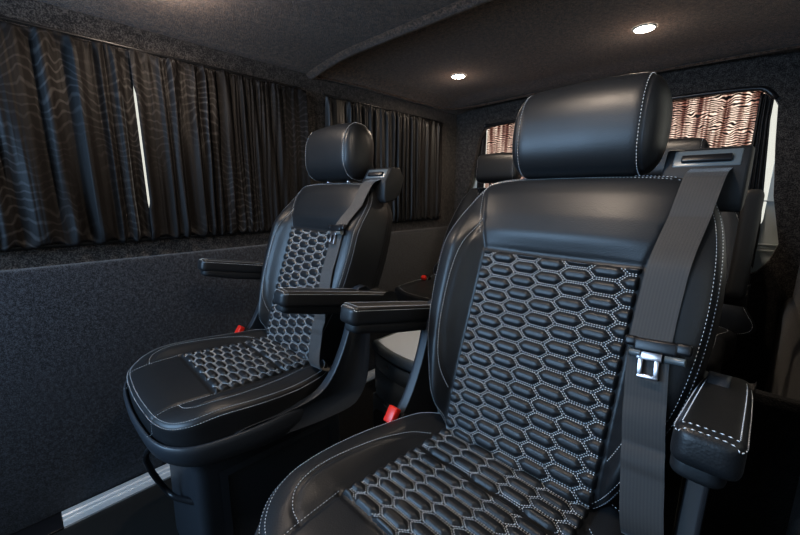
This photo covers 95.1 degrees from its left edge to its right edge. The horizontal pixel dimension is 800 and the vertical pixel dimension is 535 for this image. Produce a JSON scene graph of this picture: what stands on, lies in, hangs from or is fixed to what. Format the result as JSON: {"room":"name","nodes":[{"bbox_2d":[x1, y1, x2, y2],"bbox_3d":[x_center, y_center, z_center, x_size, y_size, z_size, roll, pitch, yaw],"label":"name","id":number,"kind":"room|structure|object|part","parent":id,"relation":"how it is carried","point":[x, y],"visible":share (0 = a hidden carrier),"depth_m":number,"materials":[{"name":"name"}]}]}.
{"room":"vehicle interior","nodes":[
{"label":"vehicle interior","id":0,"kind":"room"},
{"bbox_2d":[0,0,456,270],"bbox_3d":[-0.767,-0.098,1.388,0.050,1.680,3.350,11,15,42],"label":"wall","id":1,"kind":"structure","parent":0,"point":[32,11],"depth_m":1.30,"materials":[{"name":"fabric"}]},
{"bbox_2d":[0,230,270,251],"bbox_3d":[-0.993,-0.068,1.106,0.007,0.008,1.630,11,15,42],"label":"rail","id":2,"kind":"object","parent":1,"relation":"attached to","point":[160,238],"visible":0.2,"depth_m":1.18,"materials":[{"name":"black plastic"}]},
{"bbox_2d":[0,15,299,88],"bbox_3d":[-0.990,-0.656,0.989,0.007,0.008,1.630,11,15,42],"label":"rail","id":3,"kind":"object","parent":1,"relation":"attached to","point":[1,17],"visible":0.88,"depth_m":1.13,"materials":[{"name":"black plastic"}]},
{"bbox_2d":[0,21,152,250],"bbox_3d":[-1.187,-0.312,0.819,0.041,0.592,1.022,11,15,43],"label":"window curtain","id":4,"kind":"object","parent":3,"relation":"hanging from","point":[72,172],"visible":1,"depth_m":1.05,"materials":[{"name":"black fabric"}]},
{"bbox_2d":[128,49,310,239],"bbox_3d":[-0.622,-0.426,1.404,0.047,0.592,0.627,11,15,42],"label":"window curtain","id":5,"kind":"object","parent":3,"relation":"hanging from","point":[224,152],"visible":0.94,"depth_m":1.34,"materials":[{"name":"black fabric"}]},
{"bbox_2d":[0,226,447,534],"bbox_3d":[-0.764,0.327,1.433,0.030,0.791,3.300,11,15,42],"label":"trim","id":6,"kind":"structure","parent":1,"relation":"attached to","point":[71,335],"depth_m":1.18,"materials":[{"name":"fabric"}]},
{"bbox_2d":[323,93,441,122],"bbox_3d":[-0.045,-0.845,1.969,0.007,0.008,0.880,11,15,42],"label":"rail","id":7,"kind":"object","parent":1,"relation":"attached to","point":[323,93],"visible":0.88,"depth_m":1.89,"materials":[{"name":"black plastic"}]},
{"bbox_2d":[325,95,443,221],"bbox_3d":[-0.031,-0.546,2.014,0.044,0.592,0.881,11,15,42],"label":"window curtain","id":8,"kind":"object","parent":7,"relation":"hanging from","point":[411,144],"visible":0.65,"depth_m":2.08,"materials":[{"name":"black fabric"}]},
{"bbox_2d":[316,44,799,109],"bbox_3d":[0.569,-0.815,1.430,1.638,0.043,1.049,11,15,42],"label":"trim","id":9,"kind":"structure","parent":1,"relation":"attached to","point":[793,46],"depth_m":1.63,"materials":[{"name":"carpet"}]},
{"bbox_2d":[11,379,681,534],"bbox_3d":[-0.171,0.837,0.960,1.750,0.020,3.400,11,15,42],"label":"floor","id":10,"kind":"structure","parent":0,"point":[150,511],"depth_m":1.18,"materials":[{"name":"black carpet"}]},
{"bbox_2d":[12,513,62,534],"bbox_3d":[-1.454,0.867,0.715,0.080,0.006,1.178,11,15,42],"label":"rail cover","id":11,"kind":"object","parent":10,"relation":"on","point":[51,525],"visible":1,"depth_m":1.11,"materials":[{"name":"black plastic"}]},
{"bbox_2d":[61,369,374,528],"bbox_3d":[-0.336,0.640,1.874,0.080,0.006,2.070,11,15,42],"label":"rail","id":12,"kind":"object","parent":10,"relation":"on","point":[81,511],"visible":0.34,"depth_m":1.22,"materials":[{"name":"silver metal"}]},
{"bbox_2d":[123,122,402,534],"bbox_3d":[-0.405,0.180,1.091,0.689,1.215,0.598,-11,16,-44],"label":"seat","id":13,"kind":"object","parent":10,"relation":"on","point":[231,416],"visible":0.98,"depth_m":0.99,"materials":[{"name":"black leather"}]},
{"bbox_3d":[-0.568,0.514,0.925,0.146,0.207,0.051,3,12,12],"label":"release lever","id":14,"kind":"part","parent":13,"relation":"part of","materials":[{"name":"black plastic"}]},
{"bbox_2d":[127,329,327,446],"bbox_3d":[-0.481,0.309,1.031,0.446,0.118,0.500,-11,16,-44],"label":"seat cushion","id":15,"kind":"object","parent":13,"relation":"on","point":[223,390],"depth_m":0.90,"materials":[{"name":"black leather"}]},
{"bbox_3d":[-0.531,0.000,1.314,0.056,0.041,0.352,11,5,44],"label":"armrest","id":16,"kind":"part","parent":13,"relation":"part of","materials":[{"name":"black leather"}]},
{"bbox_3d":[-0.438,0.263,1.065,0.283,0.032,0.285,-11,16,-44],"label":"quilted seat panel","id":17,"kind":"part","parent":13,"relation":"part of","materials":[{"name":"black leather"}]},
{"bbox_3d":[-0.456,0.216,1.038,0.534,0.350,0.532,-11,16,-44],"label":"seat frame","id":18,"kind":"part","parent":13,"relation":"part of","materials":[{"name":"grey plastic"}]},
{"bbox_3d":[-0.319,0.615,1.034,0.340,0.285,0.006,-11,16,-44],"label":"pedestal panel","id":19,"kind":"part","parent":13,"relation":"part of","materials":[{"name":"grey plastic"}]},
{"bbox_3d":[-0.315,0.082,1.153,0.136,0.390,0.286,-11,16,-44],"label":"quilted panel","id":20,"kind":"part","parent":13,"relation":"part of","materials":[{"name":"black leather"}]},
{"bbox_3d":[-0.263,0.015,1.192,0.280,0.570,0.480,-11,16,-44],"label":"backrest","id":21,"kind":"part","parent":13,"relation":"part of","materials":[{"name":"black leather"}]},
{"bbox_3d":[-0.151,0.076,0.941,0.056,0.041,0.352,11,5,44],"label":"armrest","id":22,"kind":"part","parent":13,"relation":"part of","materials":[{"name":"black leather"}]},
{"bbox_3d":[-0.186,-0.083,1.005,0.015,0.038,0.031,-11,16,-44],"label":"tongue plate","id":23,"kind":"part","parent":13,"relation":"part of","materials":[{"name":"silver metal"}]},
{"bbox_3d":[-0.067,-0.271,1.061,0.019,0.026,0.084,-11,16,-44],"label":"belt slot plate","id":24,"kind":"part","parent":13,"relation":"part of","materials":[{"name":"grey"}]},
{"bbox_2d":[372,330,439,427],"bbox_3d":[0.139,0.508,1.426,0.416,0.446,0.392,11,15,42],"label":"console","id":25,"kind":"object","parent":10,"relation":"on","point":[395,353],"visible":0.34,"depth_m":1.36,"materials":[{"name":"grey plastic"}]},
{"bbox_3d":[-0.026,0.628,1.348,0.200,0.150,0.020,11,15,42],"label":"drawer","id":26,"kind":"part","parent":25,"relation":"part of","materials":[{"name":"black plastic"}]},
{"bbox_3d":[0.142,0.363,1.401,0.398,0.060,0.368,11,15,42],"label":"drawer","id":27,"kind":"part","parent":25,"relation":"part of","materials":[{"name":"grey plastic"}]},
{"bbox_3d":[0.142,0.442,1.416,0.398,0.092,0.368,11,15,42],"label":"drawer","id":28,"kind":"part","parent":25,"relation":"part of","materials":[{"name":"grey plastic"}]},
{"bbox_2d":[255,72,756,534],"bbox_3d":[0.142,0.285,0.605,0.689,1.205,0.598,-11,16,-44],"label":"seat","id":29,"kind":"object","parent":10,"relation":"on","point":[569,325],"visible":1,"depth_m":0.60,"materials":[{"name":"black leather"}]},
{"bbox_3d":[0.018,0.100,0.828,0.056,0.041,0.352,11,5,44],"label":"armrest","id":30,"kind":"part","parent":29,"relation":"part of","materials":[{"name":"black leather"}]},
{"bbox_2d":[259,412,624,534],"bbox_3d":[0.066,0.409,0.544,0.446,0.118,0.500,-11,16,-44],"label":"seat cushion","id":31,"kind":"object","parent":29,"relation":"on","point":[412,473],"depth_m":0.58,"materials":[{"name":"black leather"}]},
{"bbox_3d":[0.110,0.363,0.579,0.283,0.032,0.285,-11,16,-44],"label":"quilted seat panel","id":32,"kind":"part","parent":29,"relation":"part of","materials":[{"name":"black leather"}]},
{"bbox_3d":[0.092,0.315,0.551,0.534,0.350,0.532,-11,16,-44],"label":"seat frame","id":33,"kind":"part","parent":29,"relation":"part of","materials":[{"name":"black leather"}]},
{"bbox_3d":[0.233,0.182,0.666,0.136,0.390,0.286,-11,16,-44],"label":"quilted panel","id":34,"kind":"part","parent":29,"relation":"part of","materials":[{"name":"black leather"}]},
{"bbox_3d":[0.284,0.115,0.704,0.280,0.570,0.480,-11,16,-44],"label":"backrest","id":35,"kind":"part","parent":29,"relation":"part of","materials":[{"name":"black leather"}]},
{"bbox_3d":[0.340,0.134,0.503,0.015,0.038,0.031,-11,16,-44],"label":"tongue plate","id":36,"kind":"part","parent":29,"relation":"part of","materials":[{"name":"silver metal"}]},
{"bbox_3d":[0.480,-0.171,0.573,0.019,0.026,0.084,-11,16,-44],"label":"belt slot plate","id":37,"kind":"part","parent":29,"relation":"part of","materials":[{"name":"grey plastic"}]},
{"bbox_3d":[0.395,0.176,0.453,0.056,0.041,0.352,11,5,44],"label":"armrest","id":38,"kind":"part","parent":29,"relation":"part of","materials":[{"name":"black leather"}]},
{"bbox_2d":[394,138,764,485],"bbox_3d":[0.656,0.055,1.698,1.469,1.222,0.716,11,15,42],"label":"bench","id":39,"kind":"object","parent":10,"relation":"on","point":[741,230],"visible":0.24,"depth_m":1.33,"materials":[{"name":"black leather"}]},
{"bbox_3d":[0.814,-0.108,1.835,1.469,0.590,0.258,11,15,42],"label":"backrest","id":40,"kind":"part","parent":39,"relation":"part of","materials":[{"name":"black leather"}]},
{"bbox_3d":[1.039,-0.068,1.103,0.046,0.330,0.056,11,7,42],"label":"raised armrest","id":41,"kind":"part","parent":39,"relation":"part of","materials":[{"name":"black leather"}]},
{"bbox_2d":[36,0,799,114],"bbox_3d":[-0.164,-0.708,0.651,1.950,0.148,3.500,11,15,42],"label":"ceiling","id":42,"kind":"structure","parent":0,"point":[411,49],"depth_m":1.29,"materials":[{"name":"fabric"}]},
{"bbox_2d":[451,74,465,78],"bbox_3d":[0.283,-0.925,1.770,0.072,0.004,0.072,11,15,42],"label":"recessed light","id":43,"kind":"object","parent":42,"relation":"in","point":[454,76],"visible":1,"depth_m":1.77,"materials":[{"name":"white"}]},
{"bbox_2d":[632,23,656,33],"bbox_3d":[0.838,-0.819,1.255,0.072,0.004,0.072,11,15,42],"label":"recessed light","id":44,"kind":"object","parent":42,"relation":"in","point":[643,28],"visible":1,"depth_m":1.25,"materials":[{"name":"white"}]},
{"bbox_2d":[454,51,799,390],"bbox_3d":[1.070,-0.192,1.901,2.000,1.680,0.035,11,15,42],"label":"wall","id":45,"kind":"structure","parent":0,"point":[773,283],"depth_m":1.50,"materials":[{"name":"fabric"}]},
{"bbox_2d":[477,133,486,187],"bbox_3d":[0.527,-0.533,2.403,0.051,0.720,0.018,11,15,42],"label":"curtain","id":46,"kind":"object","parent":45,"relation":"hanging from","point":[482,151],"visible":0.2,"depth_m":2.35,"materials":[{"name":"black fabric"}]},
{"bbox_2d":[471,96,777,272],"bbox_3d":[1.118,-0.378,1.914,2.000,1.200,0.030,11,15,42],"label":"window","id":47,"kind":"structure","parent":45,"relation":"attached to","point":[768,228],"depth_m":1.53,"materials":[{"name":"grey glass"}]},
{"bbox_2d":[485,91,764,187],"bbox_3d":[1.024,-0.517,1.977,1.281,0.660,0.038,11,15,42],"label":"curtain","id":48,"kind":"object","parent":45,"relation":"hanging from","point":[724,120],"visible":0.15,"depth_m":1.61,"materials":[{"name":"brown fabric"}]},
{"bbox_2d":[483,86,778,127],"bbox_3d":[0.989,-0.770,1.837,1.290,0.070,0.019,11,15,42],"label":"seal","id":49,"kind":"object","parent":45,"relation":"attached to","point":[767,90],"visible":0.45,"depth_m":1.51,"materials":[{"name":"black plastic"}]},
{"bbox_2d":[739,92,773,268],"bbox_3d":[1.477,-0.349,1.516,0.077,0.715,0.015,11,15,42],"label":"curtain","id":50,"kind":"object","parent":45,"relation":"hanging from","point":[760,138],"visible":0.47,"depth_m":1.49,"materials":[{"name":"black fabric"}]},
{"bbox_2d":[756,200,776,251],"bbox_3d":[1.528,-0.173,1.523,0.120,0.211,0.020,11,15,42],"label":"trim","id":51,"kind":"structure","parent":45,"relation":"attached to","point":[764,200],"depth_m":1.52,"materials":[{"name":"grey paint"}]},
{"bbox_2d":[793,265,799,314],"bbox_3d":[0.467,0.137,0.242,0.050,1.680,3.350,11,15,42],"label":"wall","id":52,"kind":"structure","parent":0,"point":[796,294],"depth_m":1.37,"materials":[{"name":"carpet"}]},
{"bbox_2d":[672,389,799,534],"bbox_3d":[0.761,0.554,0.841,0.185,0.590,0.050,11,15,42],"label":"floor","id":53,"kind":"structure","parent":52,"relation":"attached to","point":[761,501],"depth_m":0.77,"materials":[{"name":"carpet"}]},
{"bbox_2d":[764,297,799,534],"bbox_3d":[0.424,0.642,0.348,0.035,0.608,3.300,11,15,42],"label":"trim","id":54,"kind":"structure","parent":52,"relation":"attached to","point":[783,376],"depth_m":1.16,"materials":[{"name":"carpet"}]}
]}

